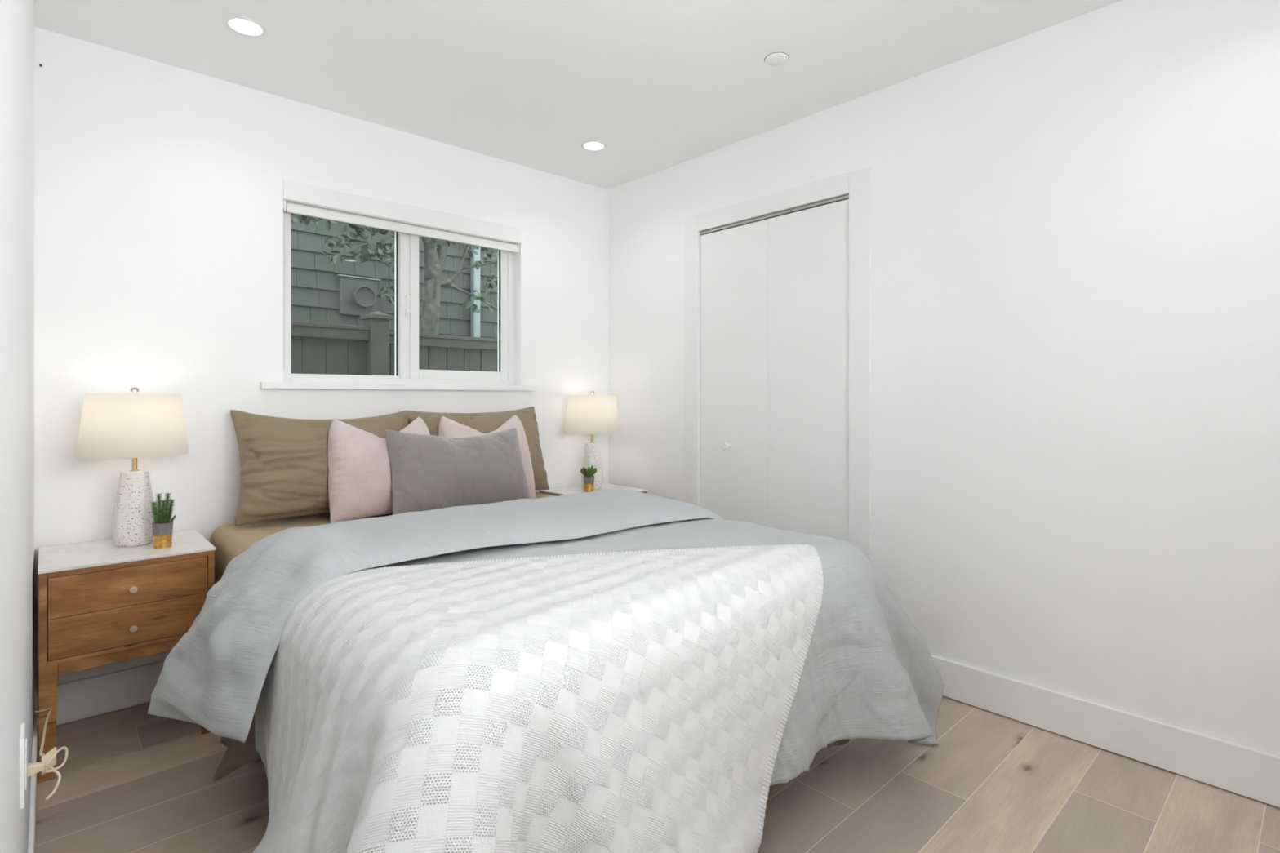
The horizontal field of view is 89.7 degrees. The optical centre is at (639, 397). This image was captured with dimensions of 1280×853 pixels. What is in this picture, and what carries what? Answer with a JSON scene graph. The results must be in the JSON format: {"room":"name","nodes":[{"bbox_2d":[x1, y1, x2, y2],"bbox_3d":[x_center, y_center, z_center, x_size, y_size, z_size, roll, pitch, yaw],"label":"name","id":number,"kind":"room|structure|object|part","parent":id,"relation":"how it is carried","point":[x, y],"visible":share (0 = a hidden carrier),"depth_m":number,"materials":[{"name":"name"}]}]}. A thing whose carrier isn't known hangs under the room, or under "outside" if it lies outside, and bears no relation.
{"room":"bedroom","nodes":[
{"label":"bedroom","id":0,"kind":"room"},
{"bbox_2d":[0,0,34,852],"bbox_3d":[-1.043,-0.089,0.976,0.150,2.590,3.590,0,0,-43],"label":"wall","id":1,"kind":"structure","parent":0,"point":[16,16],"depth_m":0.89,"materials":[{"name":"paint"}]},
{"bbox_2d":[19,723,26,809],"bbox_3d":[-0.972,0.579,1.015,0.008,0.108,0.070,0,0,-43],"label":"wall outlet","id":2,"kind":"object","parent":1,"relation":"attached to","point":[23,741],"visible":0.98,"depth_m":0.99,"materials":[{"name":"white plastic"}]},
{"bbox_2d":[24,738,26,790],"bbox_3d":[-0.970,0.579,1.017,0.002,0.068,0.034,0,0,-43],"label":"receptacle","id":3,"kind":"object","parent":2,"relation":"attached to","point":[25,740],"depth_m":1.00,"materials":[{"name":"white plastic"}]},
{"bbox_2d":[27,690,38,852],"bbox_3d":[-0.976,1.081,1.022,0.010,0.141,3.266,0,0,-43],"label":"baseboard","id":4,"kind":"structure","parent":1,"relation":"attached to","point":[33,807],"depth_m":1.68,"materials":[{"name":"paint"}]},
{"bbox_2d":[26,707,68,799],"bbox_3d":[-1.366,0.760,1.483,0.052,0.362,1.243,0,0,-43],"label":"power cord","id":5,"kind":"object","parent":1,"relation":"attached to","point":[48,762],"visible":1,"depth_m":1.05,"materials":[{"name":"plastic"}]},
{"bbox_2d":[151,521,173,548],"bbox_3d":[-1.656,0.476,2.234,0.060,0.084,0.060,0,0,-43],"label":"pot","id":6,"kind":"object","parent":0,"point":[162,531],"depth_m":2.21,"materials":[{"name":"gold metal"}]},
{"bbox_2d":[34,26,608,691],"bbox_3d":[-1.200,-0.089,3.164,2.886,2.590,0.160,0,0,-43],"label":"wall","id":7,"kind":"structure","parent":0,"point":[158,187],"depth_m":2.56,"materials":[{"name":"paint"}]},
{"bbox_2d":[56,660,164,725],"bbox_3d":[-1.138,1.081,3.104,2.576,0.141,0.014,0,0,-43],"label":"baseboard","id":8,"kind":"structure","parent":7,"relation":"attached to","point":[77,700],"depth_m":2.35,"materials":[{"name":"paint"}]},
{"bbox_2d":[260,382,536,391],"bbox_3d":[-1.109,-0.051,3.169,1.348,0.028,0.107,0,0,-43],"label":"trim","id":9,"kind":"structure","parent":7,"relation":"attached to","point":[304,385],"depth_m":3.03,"materials":[{"name":"paint"}]},
{"bbox_2d":[283,212,514,385],"bbox_3d":[-1.160,-0.457,3.228,1.181,0.784,0.106,0,0,-43],"label":"window","id":10,"kind":"structure","parent":7,"relation":"in","point":[406,246],"depth_m":3.21,"materials":[{"name":"white plastic"}]},
{"bbox_2d":[283,200,519,364],"bbox_3d":[-1.110,-0.486,3.172,1.177,0.724,0.057,0,0,-43],"label":"roller blind","id":11,"kind":"object","parent":10,"relation":"attached to","point":[289,207],"visible":0.99,"depth_m":3.08,"materials":[{"name":"fabric"}]},
{"bbox_3d":[-1.527,-0.469,2.759,0.004,0.691,0.016,0,0,-43],"label":"bead chain","id":12,"kind":"part","parent":11,"relation":"part of","materials":[{"name":"white plastic"}]},
{"bbox_3d":[-0.951,-0.464,3.403,0.556,0.739,0.041,0,0,-43],"label":"sash","id":13,"kind":"part","parent":10,"relation":"part of","materials":[{"name":"white plastic"}]},
{"bbox_2d":[283,179,521,243],"bbox_3d":[-1.089,-0.891,3.153,1.185,0.082,0.009,0,0,-43],"label":"window blind","id":14,"kind":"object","parent":7,"relation":"attached to","point":[292,190],"depth_m":3.07,"materials":[{"name":"fabric"}]},
{"bbox_2d":[33,0,1121,190],"bbox_3d":[0.201,-1.334,2.124,3.536,0.100,3.590,0,0,-43],"label":"ceiling","id":15,"kind":"structure","parent":0,"point":[663,84],"depth_m":2.43,"materials":[{"name":"paint"}]},
{"bbox_2d":[223,15,266,37],"bbox_3d":[-1.363,-1.281,2.225,0.128,0.005,0.128,0,0,-43],"label":"recessed light","id":16,"kind":"object","parent":15,"relation":"in","point":[242,25],"visible":1,"depth_m":2.22,"materials":[{"name":"white plastic"}]},
{"bbox_2d":[229,18,262,35],"bbox_3d":[-1.363,-1.280,2.225,0.096,0.001,0.096,0,0,-43],"label":"diffuser","id":17,"kind":"object","parent":16,"relation":"attached to","point":[241,26],"depth_m":2.22,"materials":[{"name":"white plastic"}]},
{"bbox_2d":[581,140,606,151],"bbox_3d":[-0.236,-1.281,3.279,0.128,0.005,0.128,0,0,-43],"label":"recessed light","id":18,"kind":"object","parent":15,"relation":"in","point":[592,145],"visible":1,"depth_m":3.27,"materials":[{"name":"white plastic"}]},
{"bbox_2d":[584,142,603,149],"bbox_3d":[-0.236,-1.280,3.279,0.096,0.001,0.096,0,0,-43],"label":"diffuser","id":19,"kind":"object","parent":18,"relation":"attached to","point":[588,145],"depth_m":3.27,"materials":[{"name":"white plastic"}]},
{"bbox_2d":[764,52,789,66],"bbox_3d":[0.518,-1.281,2.440,0.092,0.006,0.092,0,0,-43],"label":"sprinkler cover","id":20,"kind":"object","parent":15,"relation":"attached to","point":[775,59],"visible":1,"depth_m":2.43,"materials":[{"name":"paint"}]},
{"bbox_2d":[583,475,594,492],"bbox_3d":[-0.282,0.476,3.556,0.060,0.084,0.060,0,0,-43],"label":"pot","id":21,"kind":"object","parent":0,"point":[588,481],"depth_m":3.53,"materials":[{"name":"gold metal"}]},
{"bbox_2d":[35,696,1279,852],"bbox_3d":[0.249,1.156,2.138,3.347,0.001,3.690,0,0,-43],"label":"floor","id":22,"kind":"structure","parent":0,"point":[133,780],"depth_m":1.85,"materials":[{"name":"brown wood"}]},
{"bbox_2d":[37,528,215,782],"bbox_3d":[-1.769,0.837,2.222,0.450,0.636,0.433,0,0,-43],"label":"nightstand","id":23,"kind":"object","parent":22,"relation":"on","point":[101,602],"visible":0.86,"depth_m":2.06,"materials":[{"name":"brown wood"}]},
{"bbox_3d":[-1.799,0.982,1.957,0.043,0.347,0.042,0,0,-43],"label":"leg","id":24,"kind":"part","parent":23,"relation":"part of","materials":[{"name":"brown wood"}]},
{"bbox_3d":[-1.770,0.734,2.223,0.404,0.124,0.390,0,0,-43],"label":"drawer","id":25,"kind":"part","parent":23,"relation":"part of","materials":[{"name":"brown wood"}]},
{"bbox_3d":[-1.770,0.609,2.223,0.404,0.123,0.390,0,0,-43],"label":"drawer","id":26,"kind":"part","parent":23,"relation":"part of","materials":[{"name":"brown wood"}]},
{"bbox_2d":[75,386,188,546],"bbox_3d":[-1.787,0.240,2.277,0.314,0.556,0.314,0,0,-43],"label":"table lamp","id":27,"kind":"object","parent":23,"relation":"on","point":[134,425],"visible":0.95,"depth_m":2.20,"materials":[{"name":"fabric"}]},
{"bbox_3d":[-1.787,0.095,2.277,0.314,0.216,0.314,0,0,-43],"label":"lamp shade","id":28,"kind":"part","parent":27,"relation":"part of","materials":[{"name":"white fabric"}]},
{"bbox_3d":[-1.787,0.117,2.277,0.028,0.288,0.028,0,0,-43],"label":"rod","id":29,"kind":"part","parent":27,"relation":"part of","materials":[{"name":"gold metal"}]},
{"bbox_3d":[-1.630,0.742,2.071,0.022,0.022,0.023,0,0,-43],"label":"knob","id":30,"kind":"part","parent":23,"relation":"part of","materials":[{"name":"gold metal"}]},
{"bbox_3d":[-1.630,0.617,2.071,0.022,0.022,0.023,0,0,-43],"label":"knob","id":31,"kind":"part","parent":23,"relation":"part of","materials":[{"name":"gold metal"}]},
{"bbox_2d":[150,493,176,548],"bbox_3d":[-1.652,0.424,2.234,0.068,0.187,0.061,0,0,-13],"label":"potted succulent","id":32,"kind":"object","parent":23,"relation":"on","point":[162,527],"visible":1,"depth_m":2.22,"materials":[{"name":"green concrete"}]},
{"bbox_3d":[-1.667,0.400,2.215,0.032,0.089,0.027,0,0,-43],"label":"stem","id":33,"kind":"part","parent":32,"relation":"part of","materials":[{"name":"green plant"}]},
{"bbox_3d":[-1.666,0.388,2.231,0.027,0.112,0.026,0,0,-43],"label":"stem","id":34,"kind":"part","parent":32,"relation":"part of","materials":[{"name":"green plant"}]},
{"bbox_3d":[-1.649,0.411,2.219,0.026,0.068,0.028,0,0,-43],"label":"stem","id":35,"kind":"part","parent":32,"relation":"part of","materials":[{"name":"green plant"}]},
{"bbox_3d":[-1.664,0.400,2.248,0.026,0.088,0.028,0,0,-43],"label":"stem","id":36,"kind":"part","parent":32,"relation":"part of","materials":[{"name":"green plant"}]},
{"bbox_3d":[-1.645,0.388,2.237,0.032,0.114,0.026,0,0,-43],"label":"stem","id":37,"kind":"part","parent":32,"relation":"part of","materials":[{"name":"green plant"}]},
{"bbox_3d":[-1.643,0.399,2.251,0.035,0.092,0.025,0,0,-43],"label":"stem","id":38,"kind":"part","parent":32,"relation":"part of","materials":[{"name":"green plant"}]},
{"bbox_3d":[-1.632,0.427,2.243,0.026,0.035,0.008,0,0,-26],"label":"stem","id":39,"kind":"part","parent":32,"relation":"part of","materials":[{"name":"plant"}]},
{"bbox_3d":[-1.503,0.982,2.230,0.043,0.347,0.042,0,0,-43],"label":"leg","id":40,"kind":"part","parent":23,"relation":"part of","materials":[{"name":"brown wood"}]},
{"bbox_2d":[209,491,556,584],"bbox_3d":[-0.478,0.830,2.317,1.500,0.651,2.015,0,0,-43],"label":"bed","id":41,"kind":"object","parent":22,"relation":"on","point":[229,541],"visible":0.09,"depth_m":2.44,"materials":[{"name":"fabric"}]},
{"bbox_2d":[230,409,408,525],"bbox_3d":[-1.317,0.275,2.744,0.303,0.452,0.737,0,0,42],"label":"pillow","id":42,"kind":"object","parent":41,"relation":"on","point":[284,468],"visible":0.63,"depth_m":2.54,"materials":[{"name":"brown fabric"}]},
{"bbox_2d":[327,417,430,523],"bbox_3d":[-1.087,0.294,2.745,0.256,0.413,0.488,0,0,45],"label":"cushion","id":43,"kind":"object","parent":41,"relation":"on","point":[360,480],"visible":0.57,"depth_m":2.59,"materials":[{"name":"pink fabric"}]},
{"bbox_2d":[385,427,530,515],"bbox_3d":[-0.782,0.318,2.817,0.630,0.367,0.261,0,0,-38],"label":"cushion","id":44,"kind":"object","parent":41,"relation":"on","point":[428,472],"visible":0.88,"depth_m":2.69,"materials":[{"name":"grey fabric"}]},
{"bbox_2d":[404,406,549,490],"bbox_3d":[-0.799,0.275,3.227,0.733,0.452,0.288,0,0,-40],"label":"pillow","id":45,"kind":"object","parent":41,"relation":"on","point":[486,422],"visible":0.36,"depth_m":3.26,"materials":[{"name":"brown fabric"}]},
{"bbox_2d":[438,414,536,498],"bbox_3d":[-0.733,0.295,3.079,0.478,0.412,0.251,0,0,-39],"label":"cushion","id":46,"kind":"object","parent":41,"relation":"on","point":[447,428],"visible":0.3,"depth_m":3.10,"materials":[{"name":"pink fabric"}]},
{"bbox_2d":[212,713,849,821],"bbox_3d":[-0.280,0.874,2.025,1.656,0.377,1.366,0,0,-43],"label":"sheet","id":47,"kind":"object","parent":41,"relation":"on","point":[238,753],"visible":0.02,"depth_m":1.80,"materials":[{"name":"grey fabric"}]},
{"bbox_2d":[147,489,944,852],"bbox_3d":[-0.151,0.762,1.938,2.102,0.785,1.546,0,0,-43],"label":"duvet","id":48,"kind":"object","parent":41,"relation":"on","point":[868,673],"visible":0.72,"depth_m":1.85,"materials":[{"name":"grey fabric"}]},
{"bbox_2d":[252,544,823,852],"bbox_3d":[-0.139,0.757,1.361,1.531,0.628,0.939,0,0,-11],"label":"throw blanket","id":49,"kind":"object","parent":48,"relation":"on","point":[562,689],"visible":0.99,"depth_m":1.29,"materials":[{"name":"white fabric"}]},
{"bbox_2d":[538,482,647,496],"bbox_3d":[-0.258,0.837,3.616,0.450,0.636,0.433,0,0,-43],"label":"nightstand","id":50,"kind":"object","parent":22,"relation":"on","point":[576,489],"visible":0.04,"depth_m":3.63,"materials":[{"name":"white stone"}]},
{"bbox_2d":[579,465,596,492],"bbox_3d":[-0.281,0.447,3.558,0.093,0.143,0.090,0,0,-43],"label":"potted succulent","id":51,"kind":"object","parent":50,"relation":"on","point":[588,477],"visible":1,"depth_m":3.54,"materials":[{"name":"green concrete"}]},
{"bbox_2d":[564,391,619,488],"bbox_3d":[-0.273,0.240,3.673,0.314,0.556,0.314,0,0,-43],"label":"table lamp","id":52,"kind":"object","parent":50,"relation":"on","point":[592,415],"visible":0.94,"depth_m":3.56,"materials":[{"name":"fabric"}]},
{"bbox_3d":[-0.273,0.117,3.673,0.028,0.288,0.028,0,0,-43],"label":"rod","id":53,"kind":"part","parent":52,"relation":"part of","materials":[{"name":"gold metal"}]},
{"bbox_3d":[-0.273,0.095,3.673,0.314,0.216,0.314,0,0,-43],"label":"lamp shade","id":54,"kind":"part","parent":52,"relation":"part of","materials":[{"name":"white fabric"}]},
{"bbox_2d":[608,0,1279,756],"bbox_3d":[1.254,-0.089,2.986,0.780,2.590,3.430,0,0,-43],"label":"wall","id":55,"kind":"structure","parent":0,"point":[1075,222],"depth_m":2.19,"materials":[{"name":"paint"}]},
{"bbox_2d":[699,194,848,542],"bbox_3d":[0.617,0.129,3.119,0.076,2.030,0.876,0,0,-43],"label":"door","id":56,"kind":"structure","parent":55,"relation":"in","point":[775,286],"depth_m":3.08,"materials":[{"name":"paint"}]},
{"bbox_3d":[0.443,0.246,3.282,0.042,0.037,0.037,0,0,-43],"label":"knob","id":57,"kind":"part","parent":56,"relation":"part of","materials":[{"name":"white plastic"}]},
{"bbox_3d":[0.485,0.139,3.293,0.034,2.010,0.436,0,0,-43],"label":"panel","id":58,"kind":"part","parent":56,"relation":"part of","materials":[{"name":"paint"}]},
{"bbox_3d":[0.781,0.139,2.972,0.034,2.010,0.438,0,0,-43],"label":"panel","id":59,"kind":"part","parent":56,"relation":"part of","materials":[{"name":"paint"}]},
{"bbox_2d":[684,166,870,561],"bbox_3d":[0.608,0.091,3.107,0.005,2.130,1.069,0,0,-43],"label":"trim","id":60,"kind":"structure","parent":55,"relation":"attached to","point":[856,183],"depth_m":2.78,"materials":[{"name":"paint"}]},
{"bbox_2d":[931,655,1279,808],"bbox_3d":[1.493,1.081,2.141,0.014,0.141,1.562,0,0,-43],"label":"baseboard","id":61,"kind":"structure","parent":55,"relation":"attached to","point":[1251,773],"depth_m":2.07,"materials":[{"name":"paint"}]},
{"label":"outside","id":62,"kind":"structure","parent":0,"visible":0},
{"bbox_3d":[-2.305,1.556,6.186,11.000,0.100,5.780,0,0,-43],"label":"ground","id":63,"kind":"structure","parent":62,"visible":0},
{"bbox_2d":[291,213,497,373],"bbox_3d":[-1.963,-0.794,5.867,9.351,4.600,0.314,0,0,-43],"label":"house","id":64,"kind":"structure","parent":63,"relation":"on","point":[322,292],"depth_m":5.42,"materials":[{"name":"green wood"}]},
{"bbox_2d":[352,286,376,307],"bbox_3d":[-2.321,-0.839,5.400,0.176,0.176,0.114,0,0,-43],"label":"vent hood","id":65,"kind":"object","parent":64,"relation":"attached to","point":[362,296],"depth_m":5.38,"materials":[{"name":"plastic"}]},
{"bbox_2d":[291,311,497,375],"bbox_3d":[-1.424,0.469,4.537,5.259,2.074,0.160,0,0,-43],"label":"fence","id":66,"kind":"object","parent":63,"relation":"on","point":[327,348],"visible":0.16,"depth_m":4.18,"materials":[{"name":"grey wood"}]},
{"bbox_3d":[-2.554,-0.402,3.466,2.145,0.065,0.040,0,0,-43],"label":"rail","id":67,"kind":"part","parent":66,"relation":"part of","materials":[{"name":"wood"}]},
{"bbox_3d":[-1.736,0.496,4.249,0.120,2.020,0.120,0,0,-43],"label":"post","id":68,"kind":"part","parent":66,"relation":"part of","materials":[{"name":"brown wood"}]},
{"bbox_3d":[-0.599,-0.384,5.270,2.935,0.060,0.040,0,0,-43],"label":"rail","id":69,"kind":"part","parent":66,"relation":"part of","materials":[{"name":"wood"}]},
{"bbox_2d":[291,213,497,334],"bbox_3d":[-1.745,-0.272,4.861,1.833,3.561,0.497,0,0,-43],"label":"tree","id":70,"kind":"object","parent":63,"relation":"on","point":[434,257],"visible":0.41,"depth_m":5.08,"materials":[{"name":"green plant"}]}
]}

